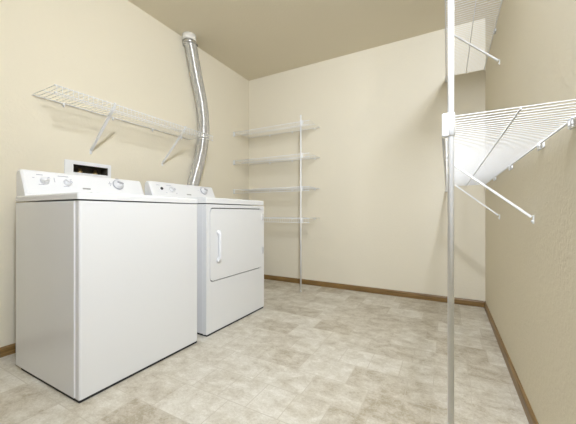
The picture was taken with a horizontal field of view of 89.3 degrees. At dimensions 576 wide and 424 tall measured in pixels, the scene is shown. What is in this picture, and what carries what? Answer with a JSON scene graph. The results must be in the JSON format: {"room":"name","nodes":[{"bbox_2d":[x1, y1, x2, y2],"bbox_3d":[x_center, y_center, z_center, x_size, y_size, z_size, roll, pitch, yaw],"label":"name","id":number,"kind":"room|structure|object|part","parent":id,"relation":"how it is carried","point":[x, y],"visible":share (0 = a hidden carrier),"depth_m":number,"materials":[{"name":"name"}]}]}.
{"room":"laundry room","nodes":[
{"label":"laundry room","id":0,"kind":"room"},
{"bbox_2d":[0,0,248,346],"bbox_3d":[-1.470,-0.450,2.253,0.120,2.600,3.746,0,0,29],"label":"wall","id":1,"kind":"structure","parent":0,"point":[112,51],"depth_m":2.21,"materials":[{"name":"beige paint"}]},
{"bbox_2d":[0,343,15,357],"bbox_3d":[-1.412,0.822,2.221,0.012,0.057,3.746,0,0,29],"label":"baseboard","id":2,"kind":"structure","parent":1,"relation":"attached to","point":[9,349],"depth_m":1.74,"materials":[{"name":"brown wood"}]},
{"bbox_2d":[64,159,110,177],"bbox_3d":[-1.499,-0.280,2.159,0.099,0.179,0.314,0,0,29],"label":"washer outlet box","id":3,"kind":"object","parent":1,"relation":"attached to","point":[74,167],"visible":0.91,"depth_m":2.15,"materials":[{"name":"white plastic"}]},
{"bbox_2d":[32,84,212,165],"bbox_3d":[-1.176,-0.596,2.339,0.313,0.327,1.306,0,0,29],"label":"wire shelf","id":4,"kind":"object","parent":1,"relation":"attached to","point":[113,108],"visible":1,"depth_m":2.13,"materials":[{"name":"white metal"}]},
{"bbox_3d":[-1.305,-0.746,2.410,0.006,0.006,1.294,0,0,29],"label":"rod","id":5,"kind":"part","parent":4,"relation":"part of","materials":[{"name":"white plastic"}]},
{"bbox_3d":[-1.185,-0.746,2.345,0.005,0.005,1.294,0,0,29],"label":"rod","id":6,"kind":"part","parent":4,"relation":"part of","materials":[{"name":"white plastic"}]},
{"bbox_3d":[-1.046,-0.745,2.268,0.006,0.006,1.294,0,0,29],"label":"rod","id":7,"kind":"part","parent":4,"relation":"part of","materials":[{"name":"white plastic"}]},
{"bbox_3d":[-1.046,-0.703,2.268,0.006,0.006,1.294,0,0,29],"label":"lip rod","id":8,"kind":"part","parent":4,"relation":"part of","materials":[{"name":"white plastic"}]},
{"bbox_2d":[0,279,528,423],"bbox_3d":[-0.271,0.900,1.598,2.852,0.100,3.986,0,0,29],"label":"floor","id":9,"kind":"structure","parent":0,"point":[315,354],"depth_m":1.52,"materials":[{"name":"tile"}]},
{"bbox_2d":[16,169,197,402],"bbox_3d":[-1.043,0.306,1.756,0.644,1.088,0.712,0,0,29],"label":"washing machine","id":10,"kind":"object","parent":9,"relation":"on","point":[106,269],"visible":1,"depth_m":1.49,"materials":[{"name":"white metal"}]},
{"bbox_3d":[-1.372,-0.181,1.646,0.030,0.042,0.042,0,0,29],"label":"selector knob","id":11,"kind":"part","parent":10,"relation":"part of","materials":[{"name":"white plastic"}]},
{"bbox_3d":[-0.992,-0.094,1.729,0.469,0.008,0.562,0,0,29],"label":"lid","id":12,"kind":"part","parent":10,"relation":"part of","materials":[{"name":"white metal"}]},
{"bbox_3d":[-0.774,0.391,1.610,0.032,0.892,0.700,0,0,29],"label":"panel","id":13,"kind":"part","parent":10,"relation":"part of","materials":[{"name":"white metal"}]},
{"bbox_2d":[145,181,263,336],"bbox_3d":[-0.664,0.299,2.452,0.699,1.102,0.712,0,0,29],"label":"dryer","id":14,"kind":"object","parent":9,"relation":"on","point":[230,232],"visible":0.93,"depth_m":2.21,"materials":[{"name":"white metal"}]},
{"bbox_3d":[-0.487,0.240,2.081,0.032,0.234,0.038,0,0,29],"label":"handle","id":15,"kind":"part","parent":14,"relation":"part of","materials":[{"name":"white plastic"}]},
{"bbox_3d":[-0.400,0.389,2.308,0.032,0.896,0.712,0,0,29],"label":"panel","id":16,"kind":"part","parent":14,"relation":"part of","materials":[{"name":"white metal"}]},
{"bbox_3d":[-0.390,0.224,2.299,0.014,0.505,0.638,0,0,29],"label":"door","id":17,"kind":"part","parent":14,"relation":"part of","materials":[{"name":"white metal"}]},
{"bbox_2d":[300,115,302,291],"bbox_3d":[0.138,-0.100,3.131,0.032,1.900,0.025,0,0,29],"label":"pole","id":18,"kind":"object","parent":9,"relation":"on","point":[301,120],"visible":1,"depth_m":3.12,"materials":[{"name":"white metal"}]},
{"bbox_2d":[442,0,454,423],"bbox_3d":[0.414,-0.449,0.751,0.030,2.598,0.022,0,0,29],"label":"pole","id":19,"kind":"object","parent":9,"relation":"on","point":[448,119],"visible":1,"depth_m":0.74,"materials":[{"name":"white metal"}]},
{"bbox_2d":[128,0,488,80],"bbox_3d":[-0.271,-1.800,1.598,2.852,0.100,3.986,0,0,29],"label":"ceiling","id":20,"kind":"structure","parent":0,"point":[256,39],"depth_m":2.71,"materials":[{"name":"beige paint"}]},
{"bbox_2d":[182,31,209,185],"bbox_3d":[-0.958,-0.487,2.866,0.176,2.526,0.513,0,0,29],"label":"duct","id":21,"kind":"object","parent":20,"relation":"attached to","point":[188,38],"visible":0.6,"depth_m":2.94,"materials":[{"name":"metal"}]},
{"bbox_2d":[249,18,484,300],"bbox_3d":[0.655,-0.450,3.295,2.852,2.600,0.120,0,0,29],"label":"wall","id":22,"kind":"structure","parent":0,"point":[379,207],"depth_m":3.09,"materials":[{"name":"beige paint"}]},
{"bbox_2d":[233,120,319,137],"bbox_3d":[-0.150,-0.967,3.481,1.022,0.058,0.324,0,0,29],"label":"wire shelf","id":23,"kind":"object","parent":22,"relation":"attached to","point":[287,127],"visible":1,"depth_m":3.44,"materials":[{"name":"white metal"}]},
{"bbox_3d":[-0.221,-0.986,3.346,1.006,0.006,0.006,0,0,29],"label":"rod","id":24,"kind":"part","parent":23,"relation":"part of","materials":[{"name":"white plastic"}]},
{"bbox_3d":[-0.221,-0.944,3.346,1.006,0.006,0.006,0,0,29],"label":"lip rod","id":25,"kind":"part","parent":23,"relation":"part of","materials":[{"name":"white plastic"}]},
{"bbox_3d":[-0.142,-0.987,3.490,1.006,0.005,0.005,0,0,29],"label":"rod","id":26,"kind":"part","parent":23,"relation":"part of","materials":[{"name":"white plastic"}]},
{"bbox_3d":[-0.075,-0.987,3.614,1.006,0.006,0.006,0,0,29],"label":"rod","id":27,"kind":"part","parent":23,"relation":"part of","materials":[{"name":"white plastic"}]},
{"bbox_2d":[233,152,319,164],"bbox_3d":[-0.150,-0.618,3.481,1.022,0.058,0.324,0,0,29],"label":"wire shelf","id":28,"kind":"object","parent":22,"relation":"attached to","point":[297,157],"visible":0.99,"depth_m":3.44,"materials":[{"name":"white metal"}]},
{"bbox_3d":[-0.221,-0.595,3.346,1.006,0.006,0.006,0,0,29],"label":"lip rod","id":29,"kind":"part","parent":28,"relation":"part of","materials":[{"name":"white plastic"}]},
{"bbox_3d":[-0.221,-0.637,3.346,1.006,0.006,0.006,0,0,29],"label":"rod","id":30,"kind":"part","parent":28,"relation":"part of","materials":[{"name":"white plastic"}]},
{"bbox_3d":[-0.075,-0.638,3.614,1.006,0.006,0.006,0,0,29],"label":"rod","id":31,"kind":"part","parent":28,"relation":"part of","materials":[{"name":"white plastic"}]},
{"bbox_2d":[233,186,319,193],"bbox_3d":[-0.150,-0.261,3.481,1.022,0.058,0.324,0,0,29],"label":"wire shelf","id":32,"kind":"object","parent":22,"relation":"attached to","point":[304,187],"visible":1,"depth_m":3.42,"materials":[{"name":"white metal"}]},
{"bbox_3d":[-0.221,-0.238,3.346,1.006,0.006,0.006,0,0,29],"label":"lip rod","id":33,"kind":"part","parent":32,"relation":"part of","materials":[{"name":"white plastic"}]},
{"bbox_3d":[-0.221,-0.280,3.346,1.006,0.006,0.006,0,0,29],"label":"rod","id":34,"kind":"part","parent":32,"relation":"part of","materials":[{"name":"white plastic"}]},
{"bbox_3d":[-0.075,-0.281,3.614,1.006,0.006,0.006,0,0,29],"label":"rod","id":35,"kind":"part","parent":32,"relation":"part of","materials":[{"name":"white plastic"}]},
{"bbox_2d":[264,217,315,222],"bbox_3d":[-0.150,0.082,3.481,1.022,0.058,0.324,0,0,29],"label":"wire shelf","id":36,"kind":"object","parent":22,"relation":"attached to","point":[267,218],"visible":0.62,"depth_m":3.27,"materials":[{"name":"white metal"}]},
{"bbox_3d":[-0.221,0.063,3.346,1.006,0.006,0.006,0,0,29],"label":"rod","id":37,"kind":"part","parent":36,"relation":"part of","materials":[{"name":"white plastic"}]},
{"bbox_2d":[264,274,483,307],"bbox_3d":[0.623,0.822,3.237,2.588,0.057,0.012,0,0,29],"label":"baseboard","id":38,"kind":"structure","parent":22,"relation":"attached to","point":[478,303],"depth_m":3.04,"materials":[{"name":"brown wood"}]},
{"bbox_2d":[485,0,575,423],"bbox_3d":[0.928,-0.450,0.944,0.120,2.600,3.746,0,0,29],"label":"wall","id":39,"kind":"structure","parent":0,"point":[530,269],"depth_m":1.12,"materials":[{"name":"beige paint"}]},
{"bbox_2d":[445,0,502,82],"bbox_3d":[1.087,-1.130,1.694,0.318,0.335,2.272,0,0,29],"label":"wire shelf","id":40,"kind":"object","parent":39,"relation":"attached to","point":[494,29],"visible":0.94,"depth_m":2.04,"materials":[{"name":"white metal"}]},
{"bbox_3d":[0.954,-1.241,1.762,0.006,0.006,2.262,0,0,29],"label":"lip rod","id":41,"kind":"part","parent":40,"relation":"part of","materials":[{"name":"white plastic"}]},
{"bbox_3d":[1.095,-1.284,1.685,0.005,0.005,2.262,0,0,29],"label":"rod","id":42,"kind":"part","parent":40,"relation":"part of","materials":[{"name":"white plastic"}]},
{"bbox_3d":[1.216,-1.284,1.618,0.006,0.006,2.262,0,0,29],"label":"rod","id":43,"kind":"part","parent":40,"relation":"part of","materials":[{"name":"white plastic"}]},
{"bbox_2d":[442,99,575,223],"bbox_3d":[1.087,-0.108,1.694,0.318,0.305,2.272,0,0,29],"label":"wire shelf","id":44,"kind":"object","parent":39,"relation":"attached to","point":[482,177],"visible":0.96,"depth_m":1.09,"materials":[{"name":"white metal"}]},
{"bbox_3d":[0.954,-0.204,1.762,0.006,0.006,2.262,0,0,29],"label":"lip rod","id":45,"kind":"part","parent":44,"relation":"part of","materials":[{"name":"white plastic"}]},
{"bbox_3d":[1.095,-0.247,1.685,0.005,0.005,2.262,0,0,29],"label":"rod","id":46,"kind":"part","parent":44,"relation":"part of","materials":[{"name":"white plastic"}]},
{"bbox_3d":[1.216,-0.247,1.618,0.006,0.006,2.262,0,0,29],"label":"rod","id":47,"kind":"part","parent":44,"relation":"part of","materials":[{"name":"white plastic"}]},
{"bbox_2d":[484,301,538,423],"bbox_3d":[0.870,0.822,0.976,0.012,0.057,3.746,0,0,29],"label":"baseboard","id":48,"kind":"structure","parent":39,"relation":"attached to","point":[529,413],"depth_m":1.45,"materials":[{"name":"brown wood"}]}
]}

